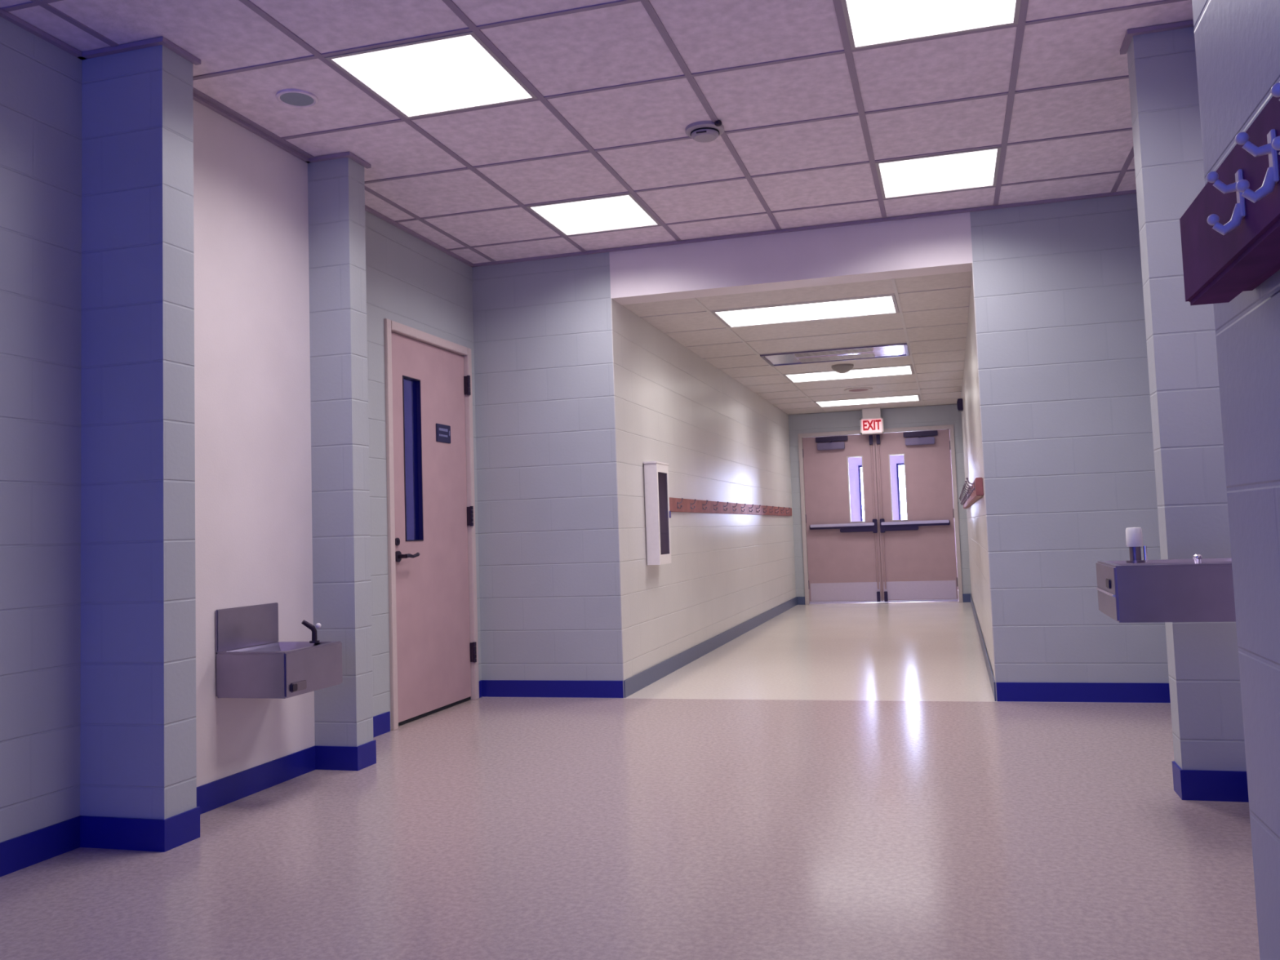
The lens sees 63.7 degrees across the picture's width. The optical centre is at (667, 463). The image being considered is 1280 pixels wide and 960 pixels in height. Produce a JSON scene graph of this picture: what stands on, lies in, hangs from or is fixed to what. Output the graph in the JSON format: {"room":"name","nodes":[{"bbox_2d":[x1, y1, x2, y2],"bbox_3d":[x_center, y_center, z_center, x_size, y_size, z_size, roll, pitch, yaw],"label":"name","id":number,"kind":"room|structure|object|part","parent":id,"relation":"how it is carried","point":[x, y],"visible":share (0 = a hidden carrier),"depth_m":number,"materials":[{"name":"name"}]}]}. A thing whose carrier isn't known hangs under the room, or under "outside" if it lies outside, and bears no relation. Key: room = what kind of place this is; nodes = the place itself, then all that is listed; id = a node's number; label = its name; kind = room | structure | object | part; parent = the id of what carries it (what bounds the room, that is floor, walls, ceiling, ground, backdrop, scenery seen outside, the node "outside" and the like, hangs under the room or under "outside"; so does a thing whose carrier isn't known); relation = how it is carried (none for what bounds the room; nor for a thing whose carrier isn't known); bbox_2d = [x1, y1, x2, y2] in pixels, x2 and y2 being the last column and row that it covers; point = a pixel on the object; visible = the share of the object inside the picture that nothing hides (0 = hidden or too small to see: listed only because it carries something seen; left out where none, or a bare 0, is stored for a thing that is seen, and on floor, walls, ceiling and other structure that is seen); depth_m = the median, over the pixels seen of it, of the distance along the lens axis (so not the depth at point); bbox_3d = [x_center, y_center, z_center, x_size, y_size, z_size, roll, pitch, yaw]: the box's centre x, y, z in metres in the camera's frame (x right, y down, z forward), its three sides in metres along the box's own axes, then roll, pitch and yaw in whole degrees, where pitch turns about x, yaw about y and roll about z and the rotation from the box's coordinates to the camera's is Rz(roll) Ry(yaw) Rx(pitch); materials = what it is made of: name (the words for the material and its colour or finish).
{"room":"school corridor","nodes":[
{"label":"school corridor","id":0,"kind":"room"},
{"bbox_2d":[0,16,481,842],"bbox_3d":[-2.364,-0.122,2.702,0.200,2.740,8.000,-3,-4,15],"label":"wall","id":1,"kind":"structure","parent":0,"point":[411,282],"depth_m":3.44,"materials":[{"name":"grey paint"}]},
{"bbox_2d":[80,44,196,819],"bbox_3d":[-1.841,-0.082,3.584,0.340,2.740,0.150,-3,-4,15],"label":"pilaster","id":2,"kind":"object","parent":1,"relation":"attached to","point":[138,724],"visible":0.86,"depth_m":3.52,"materials":[{"name":"paint"}]},
{"bbox_2d":[0,680,482,876],"bbox_3d":[-2.054,1.179,2.543,0.348,0.102,8.000,-3,-4,15],"label":"baseboard","id":3,"kind":"structure","parent":1,"relation":"attached to","point":[33,847],"depth_m":3.45,"materials":[{"name":"blue plastic"}]},
{"bbox_2d":[193,99,315,786],"bbox_3d":[-1.791,-0.046,4.160,0.130,2.740,0.990,-3,-4,15],"label":"wall panel","id":4,"kind":"object","parent":1,"relation":"attached to","point":[254,540],"visible":0.5,"depth_m":4.22,"materials":[{"name":"white paint"}]},
{"bbox_2d":[215,602,342,698],"bbox_3d":[-1.533,0.733,4.097,0.321,0.336,0.380,-3,-4,15],"label":"fountain","id":5,"kind":"object","parent":4,"relation":"attached to","point":[251,662],"visible":1,"depth_m":4.00,"materials":[{"name":"silver metal"}]},
{"bbox_2d":[215,602,278,652],"bbox_3d":[-1.685,0.655,4.141,0.012,0.163,0.375,-3,-4,15],"label":"backsplash","id":6,"kind":"structure","parent":5,"relation":"attached to","point":[242,627],"depth_m":4.12,"materials":[{"name":"silver metal"}]},
{"bbox_2d":[216,641,342,698],"bbox_3d":[-1.534,0.815,4.093,0.312,0.173,0.380,-3,-4,15],"label":"basin","id":7,"kind":"object","parent":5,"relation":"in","point":[248,669],"depth_m":3.94,"materials":[{"name":"silver metal"}]},
{"bbox_2d":[383,318,479,730],"bbox_3d":[-1.381,0.338,5.962,0.175,2.184,1.017,-3,-4,15],"label":"door","id":8,"kind":"structure","parent":1,"relation":"in","point":[433,646],"depth_m":5.95,"materials":[{"name":"beige paint"}]},
{"bbox_3d":[-1.413,0.503,5.607,0.067,0.060,0.169,-3,-4,15],"label":"lever handle","id":9,"kind":"part","parent":8,"relation":"part of","materials":[{"name":"brown metal"}]},
{"bbox_3d":[-1.450,-0.025,5.787,0.054,0.920,0.195,-3,-4,15],"label":"window trim","id":10,"kind":"part","parent":8,"relation":"part of","materials":[{"name":"blue metal"}]},
{"bbox_3d":[-1.335,-0.180,6.142,0.006,0.107,0.177,-3,-4,15],"label":"sign plate","id":11,"kind":"part","parent":8,"relation":"part of","materials":[{"name":"plastic"}]},
{"bbox_2d":[1,0,1186,262],"bbox_3d":[-0.408,-1.597,2.246,4.360,0.007,8.000,-3,-4,15],"label":"grid","id":12,"kind":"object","parent":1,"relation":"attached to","point":[1022,22],"depth_m":4.23,"materials":[{"name":"metal"}]},
{"bbox_2d":[0,8,1193,266],"bbox_3d":[-0.408,-1.589,2.246,3.960,0.016,8.000,-3,-4,15],"label":"trim","id":13,"kind":"structure","parent":1,"relation":"attached to","point":[159,41],"depth_m":4.67,"materials":[{"name":"metal"}]},
{"bbox_2d":[307,157,373,746],"bbox_3d":[-1.541,-0.021,4.673,0.340,2.740,0.133,-3,-4,15],"label":"pillar","id":14,"kind":"structure","parent":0,"point":[340,438],"depth_m":4.61,"materials":[{"name":"grey paint"}]},
{"bbox_2d":[404,379,414,540],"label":"window","id":15,"kind":"structure","parent":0,"point":[407,384],"depth_m":7.66,"materials":[{"name":"clear glass"}]},
{"bbox_2d":[0,0,1193,263],"bbox_3d":[-0.408,-1.612,2.247,4.360,0.026,8.000,-3,-4,15],"label":"ceiling","id":16,"kind":"structure","parent":0,"point":[620,44],"depth_m":4.25,"materials":[{"name":"tile"}]},
{"bbox_2d":[275,88,317,107],"bbox_3d":[-1.457,-1.436,4.053,0.156,0.014,0.156,-3,-4,15],"label":"ceiling speaker","id":17,"kind":"object","parent":16,"relation":"attached to","point":[297,98],"visible":1,"depth_m":4.04,"materials":[{"name":"metal"}]},
{"bbox_2d":[280,92,314,106],"bbox_3d":[-1.457,-1.432,4.053,0.132,0.005,0.132,2,-5,-43],"label":"grille","id":18,"kind":"object","parent":17,"relation":"attached to","point":[290,99],"depth_m":4.04,"materials":[{"name":"grey metal"}]},
{"bbox_2d":[324,31,537,118],"bbox_3d":[-0.880,-1.526,3.928,0.584,0.122,0.584,-3,-4,15],"label":"ceiling light","id":19,"kind":"object","parent":16,"relation":"attached to","point":[458,72],"visible":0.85,"depth_m":3.90,"materials":[{"name":"plastic"}]},
{"bbox_2d":[525,193,661,235],"bbox_3d":[-0.395,-1.427,5.689,0.584,0.122,0.584,-3,-4,15],"label":"ceiling light","id":20,"kind":"object","parent":16,"relation":"attached to","point":[621,211],"visible":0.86,"depth_m":5.67,"materials":[{"name":"white plastic"}]},
{"bbox_2d":[685,120,724,142],"bbox_3d":[0.168,-1.447,4.510,0.176,0.047,0.170,-3,-4,15],"label":"smoke detector","id":21,"kind":"object","parent":16,"relation":"attached to","point":[703,131],"visible":1,"depth_m":4.46,"materials":[{"name":"plastic"}]},
{"bbox_3d":[0.220,-1.464,4.429,0.032,0.026,0.032,-3,-4,15],"label":"dark knob","id":22,"kind":"part","parent":21,"relation":"part of","materials":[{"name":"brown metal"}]},
{"bbox_2d":[840,0,1021,49],"bbox_3d":[0.882,-1.620,3.448,0.584,0.122,0.584,-3,-4,15],"label":"ceiling light","id":23,"kind":"object","parent":16,"relation":"attached to","point":[868,23],"visible":1,"depth_m":3.59,"materials":[{"name":"white plastic"}]},
{"bbox_2d":[875,146,1000,199],"bbox_3d":[1.367,-1.520,5.208,0.584,0.122,0.584,-3,-4,15],"label":"ceiling light","id":24,"kind":"object","parent":16,"relation":"attached to","point":[977,168],"visible":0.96,"depth_m":5.19,"materials":[{"name":"white plastic"}]},
{"bbox_2d":[0,590,1260,959],"bbox_3d":[1.096,1.475,7.164,4.360,0.100,18.600,-3,-4,15],"label":"floor","id":25,"kind":"structure","parent":0,"point":[482,828],"depth_m":3.30,"materials":[{"name":"beige tile"}]},
{"bbox_2d":[610,298,795,697],"bbox_3d":[0.571,0.248,9.849,0.204,2.740,7.354,-3,-4,15],"label":"wall","id":26,"kind":"structure","parent":0,"point":[719,440],"depth_m":8.11,"materials":[{"name":"white paint"}]},
{"bbox_2d":[643,461,671,564],"bbox_3d":[-0.058,0.334,6.944,0.101,0.684,0.314,-3,-4,15],"label":"fire extinguisher cabinet","id":27,"kind":"object","parent":26,"relation":"attached to","point":[657,513],"visible":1,"depth_m":6.82,"materials":[{"name":"white metal"}]},
{"bbox_3d":[-0.024,0.339,6.934,0.008,0.670,0.290,-3,-4,15],"label":"door","id":28,"kind":"part","parent":27,"relation":"part of","materials":[{"name":"white metal"}]},
{"bbox_2d":[623,596,804,697],"bbox_3d":[0.747,1.551,9.648,0.115,0.102,7.206,-3,-4,15],"label":"baseboard","id":29,"kind":"structure","parent":26,"relation":"attached to","point":[635,683],"depth_m":7.97,"materials":[{"name":"rubber"}]},
{"bbox_2d":[669,497,791,515],"bbox_3d":[0.786,0.446,10.097,0.068,0.102,6.070,-3,-4,15],"label":"rail","id":30,"kind":"object","parent":26,"relation":"attached to","point":[676,504],"visible":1,"depth_m":9.05,"materials":[{"name":"red wood"}]},
{"bbox_2d":[640,278,970,413],"bbox_3d":[1.668,-0.876,9.635,2.145,0.007,7.006,-3,-4,15],"label":"grid","id":31,"kind":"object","parent":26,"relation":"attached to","point":[896,294],"depth_m":8.12,"materials":[{"name":"metal"}]},
{"bbox_2d":[622,271,971,414],"bbox_3d":[1.667,-0.890,9.636,2.145,0.026,7.006,-3,-4,15],"label":"ceiling","id":32,"kind":"structure","parent":0,"point":[954,298],"depth_m":7.93,"materials":[{"name":"tile"}]},
{"bbox_2d":[711,294,898,328],"bbox_3d":[0.943,-1.083,6.971,1.193,0.122,0.584,-3,-4,15],"label":"ceiling light","id":33,"kind":"object","parent":32,"relation":"attached to","point":[885,304],"visible":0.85,"depth_m":6.96,"materials":[{"name":"plastic"}]},
{"bbox_2d":[760,342,909,366],"bbox_3d":[1.430,-0.949,8.729,1.199,0.072,0.590,-3,-4,15],"label":"ceiling vent","id":34,"kind":"object","parent":32,"relation":"in","point":[895,349],"visible":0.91,"depth_m":8.71,"materials":[{"name":"metal"}]},
{"bbox_3d":[0.995,-0.901,8.846,0.245,0.010,0.540,-3,-4,15],"label":"blank panel","id":35,"kind":"part","parent":34,"relation":"part of","materials":[{"name":"metal"}]},
{"bbox_3d":[1.856,-0.947,8.612,0.265,0.010,0.540,-3,-4,15],"label":"blank panel","id":36,"kind":"part","parent":34,"relation":"part of","materials":[{"name":"metal"}]},
{"bbox_2d":[831,364,853,373],"bbox_3d":[1.597,-0.857,9.360,0.200,0.072,0.200,-3,-4,15],"label":"smoke detector","id":37,"kind":"object","parent":32,"relation":"attached to","point":[840,368],"visible":1,"depth_m":9.30,"materials":[{"name":"white plastic"}]},
{"bbox_2d":[782,364,914,382],"bbox_3d":[1.752,-0.917,9.905,1.193,0.122,0.584,-3,-4,15],"label":"ceiling light","id":38,"kind":"object","parent":32,"relation":"attached to","point":[901,370],"visible":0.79,"depth_m":9.91,"materials":[{"name":"white plastic"}]},
{"bbox_2d":[844,386,872,391],"bbox_3d":[2.052,-0.789,11.038,0.300,0.017,0.300,-3,-4,15],"label":"ceiling speaker","id":39,"kind":"object","parent":32,"relation":"attached to","point":[860,388],"visible":1,"depth_m":10.97,"materials":[{"name":"metal"}]},
{"bbox_2d":[848,388,868,391],"bbox_3d":[2.053,-0.784,11.038,0.220,0.006,0.220,-3,-4,15],"label":"grille","id":40,"kind":"object","parent":39,"relation":"attached to","point":[850,389],"depth_m":11.01,"materials":[{"name":"white metal"}]},
{"bbox_2d":[813,395,920,407],"bbox_3d":[2.359,-0.793,12.108,1.193,0.122,0.584,-3,-4,15],"label":"ceiling light","id":41,"kind":"object","parent":32,"relation":"attached to","point":[910,397],"visible":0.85,"depth_m":12.11,"materials":[{"name":"white plastic"}]},
{"bbox_2d":[860,407,884,434],"bbox_3d":[2.554,-0.533,12.847,0.280,0.323,0.064,-3,-4,15],"label":"exit sign","id":42,"kind":"object","parent":32,"relation":"hanging from","point":[872,422],"visible":1,"depth_m":12.82,"materials":[{"name":"white plastic"}]},
{"bbox_2d":[471,193,1168,689],"bbox_3d":[0.728,-0.006,6.103,4.360,2.740,0.200,-3,-4,15],"label":"wall","id":43,"kind":"structure","parent":0,"point":[1067,431],"depth_m":5.83,"materials":[{"name":"grey paint"}]},
{"bbox_2d":[482,680,623,697],"bbox_3d":[-0.713,1.382,6.313,0.930,0.102,0.008,-3,-4,15],"label":"baseboard","id":44,"kind":"structure","parent":43,"relation":"attached to","point":[491,688],"depth_m":6.31,"materials":[{"name":"blue plastic"}]},
{"bbox_2d":[995,682,1170,702],"bbox_3d":[2.228,1.225,5.512,0.885,0.102,0.008,-3,-4,15],"label":"baseboard","id":45,"kind":"structure","parent":43,"relation":"attached to","point":[1113,692],"depth_m":5.51,"materials":[{"name":"blue plastic"}]},
{"bbox_2d":[795,404,952,438],"bbox_3d":[2.973,0.468,14.160,2.745,2.700,2.244,-3,-4,15],"label":"wall","id":46,"kind":"structure","parent":0,"point":[948,404],"depth_m":13.19,"materials":[{"name":"paint"}]},
{"bbox_2d":[848,438,958,590],"bbox_3d":[3.277,0.775,15.168,1.930,2.200,0.110,-3,-4,15],"label":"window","id":47,"kind":"structure","parent":46,"relation":"in","point":[855,464],"depth_m":15.26,"materials":[{"name":"glass"}]},
{"bbox_3d":[3.024,0.828,15.224,0.312,1.620,0.060,-3,-4,15],"label":"window trim","id":48,"kind":"part","parent":47,"relation":"part of","materials":[{"name":"brown metal"}]},
{"bbox_3d":[3.570,0.799,15.075,0.338,1.620,0.060,-3,-4,15],"label":"window trim","id":49,"kind":"part","parent":47,"relation":"part of","materials":[{"name":"brown metal"}]},
{"bbox_3d":[3.277,0.775,15.168,1.930,2.200,0.110,-3,-4,15],"label":"frame","id":50,"kind":"part","parent":47,"relation":"part of","materials":[{"name":"paint"}]},
{"bbox_2d":[788,404,971,596],"bbox_3d":[2.660,0.535,12.999,2.145,2.435,0.150,-3,-4,15],"label":"wall","id":51,"kind":"structure","parent":0,"point":[941,415],"depth_m":12.97,"materials":[{"name":"grey paint"}]},
{"bbox_2d":[797,424,963,604],"bbox_3d":[2.646,0.655,12.896,1.930,2.184,0.344,-3,-4,15],"label":"door","id":52,"kind":"structure","parent":51,"relation":"in","point":[879,558],"depth_m":12.91,"materials":[{"name":"paint"}]},
{"bbox_3d":[2.073,-0.313,13.029,0.405,0.072,0.192,-3,-4,15],"label":"closer arm","id":53,"kind":"part","parent":52,"relation":"part of","materials":[{"name":"brown metal"}]},
{"bbox_3d":[2.245,1.613,12.979,0.870,0.223,0.003,-3,-4,15],"label":"kick plate","id":54,"kind":"part","parent":52,"relation":"part of","materials":[{"name":"metal"}]},
{"bbox_3d":[2.396,0.324,13.035,0.200,0.840,0.056,-3,-4,15],"label":"window trim","id":55,"kind":"part","parent":52,"relation":"part of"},
{"bbox_3d":[2.605,0.645,12.918,0.018,1.850,0.018,-3,-4,15],"label":"vertical rod","id":56,"kind":"part","parent":52,"relation":"part of","materials":[{"name":"beige paint"}]},
{"bbox_3d":[2.692,0.640,12.894,0.018,1.850,0.018,-3,-4,15],"label":"vertical rod","id":57,"kind":"part","parent":52,"relation":"part of","materials":[{"name":"beige paint"}]},
{"bbox_3d":[2.897,0.297,12.898,0.200,0.840,0.056,-3,-4,15],"label":"window trim","id":58,"kind":"part","parent":52,"relation":"part of","materials":[{"name":"clear glass"}]},
{"bbox_3d":[3.126,1.566,12.739,0.870,0.223,0.003,-3,-4,15],"label":"kick plate","id":59,"kind":"part","parent":52,"relation":"part of","materials":[{"name":"metal"}]},
{"bbox_3d":[3.133,-0.369,12.740,0.415,0.072,0.192,-3,-4,15],"label":"closer arm","id":60,"kind":"part","parent":52,"relation":"part of","materials":[{"name":"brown metal"}]},
{"bbox_2d":[960,262,996,700],"bbox_3d":[2.827,0.128,9.234,0.204,2.740,7.354,-3,-4,15],"label":"wall","id":61,"kind":"structure","parent":0,"point":[980,590],"depth_m":7.28,"materials":[{"name":"white paint"}]},
{"bbox_2d":[956,398,963,411],"bbox_3d":[3.228,-0.644,11.345,0.060,0.130,0.150,-3,-4,15],"label":"wall box","id":62,"kind":"object","parent":61,"relation":"attached to","point":[959,402],"visible":0.98,"depth_m":11.28,"materials":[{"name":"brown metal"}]},
{"bbox_2d":[959,477,983,508],"bbox_3d":[2.591,0.294,8.896,0.090,0.119,6.200,-3,-4,15],"label":"rail","id":63,"kind":"object","parent":61,"relation":"attached to","point":[975,491],"visible":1,"depth_m":6.59,"materials":[{"name":"red wood"}]},
{"bbox_2d":[962,593,996,701],"bbox_3d":[2.711,1.446,9.113,0.100,0.102,7.206,-3,-4,15],"label":"baseboard","id":64,"kind":"structure","parent":61,"relation":"attached to","point":[966,597],"depth_m":7.56,"materials":[{"name":"rubber"}]},
{"bbox_2d":[1127,26,1246,771],"bbox_3d":[1.927,-0.209,3.670,0.350,2.740,0.130,-3,-4,15],"label":"wall","id":65,"kind":"structure","parent":0,"point":[1203,662],"depth_m":3.64,"materials":[{"name":"white brick"}]},
{"bbox_2d":[1191,0,1279,959],"bbox_3d":[0.597,-0.434,-0.434,0.735,2.740,3.500,-3,-4,15],"label":"wall","id":66,"kind":"structure","parent":0,"point":[1237,42],"depth_m":1.22,"materials":[{"name":"grey paint"}]},
{"bbox_2d":[1179,82,1279,305],"bbox_3d":[0.361,-0.288,0.262,0.101,0.107,1.930,-3,-4,15],"label":"coat rack","id":67,"kind":"object","parent":66,"relation":"attached to","point":[1230,232],"visible":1,"depth_m":0.97,"materials":[{"name":"red wood"}]},
{"bbox_3d":[1.644,-0.335,1.609,0.200,2.740,8.000,-3,-4,15],"label":"wall","id":68,"kind":"structure","parent":0,"visible":0},
{"bbox_2d":[1172,760,1248,802],"bbox_3d":[1.886,1.089,3.280,0.358,0.102,4.500,-3,-4,15],"label":"baseboard","id":69,"kind":"structure","parent":68,"relation":"attached to","point":[1188,784],"depth_m":3.54,"materials":[{"name":"blue plastic"}]},
{"bbox_3d":[1.684,-0.286,2.375,0.130,2.740,2.500,-3,-4,15],"label":"wall panel","id":70,"kind":"object","parent":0,"visible":0},
{"bbox_2d":[1095,527,1235,622],"bbox_3d":[1.635,0.313,3.253,0.487,0.335,0.410,-3,-4,15],"label":"fountain","id":71,"kind":"object","parent":70,"relation":"attached to","point":[1197,588],"visible":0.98,"depth_m":3.08,"materials":[{"name":"silver metal"}]},
{"bbox_2d":[1095,557,1235,622],"bbox_3d":[1.642,0.394,3.247,0.480,0.171,0.410,-3,-4,15],"label":"basin","id":72,"kind":"object","parent":71,"relation":"attached to","point":[1135,589],"depth_m":3.08,"materials":[{"name":"silver metal"}]},
{"bbox_3d":[1.684,0.301,3.266,0.026,0.030,0.026,-3,-4,15],"label":"regulator knob","id":73,"kind":"part","parent":71,"relation":"part of","materials":[{"name":"silver metal"}]}
]}

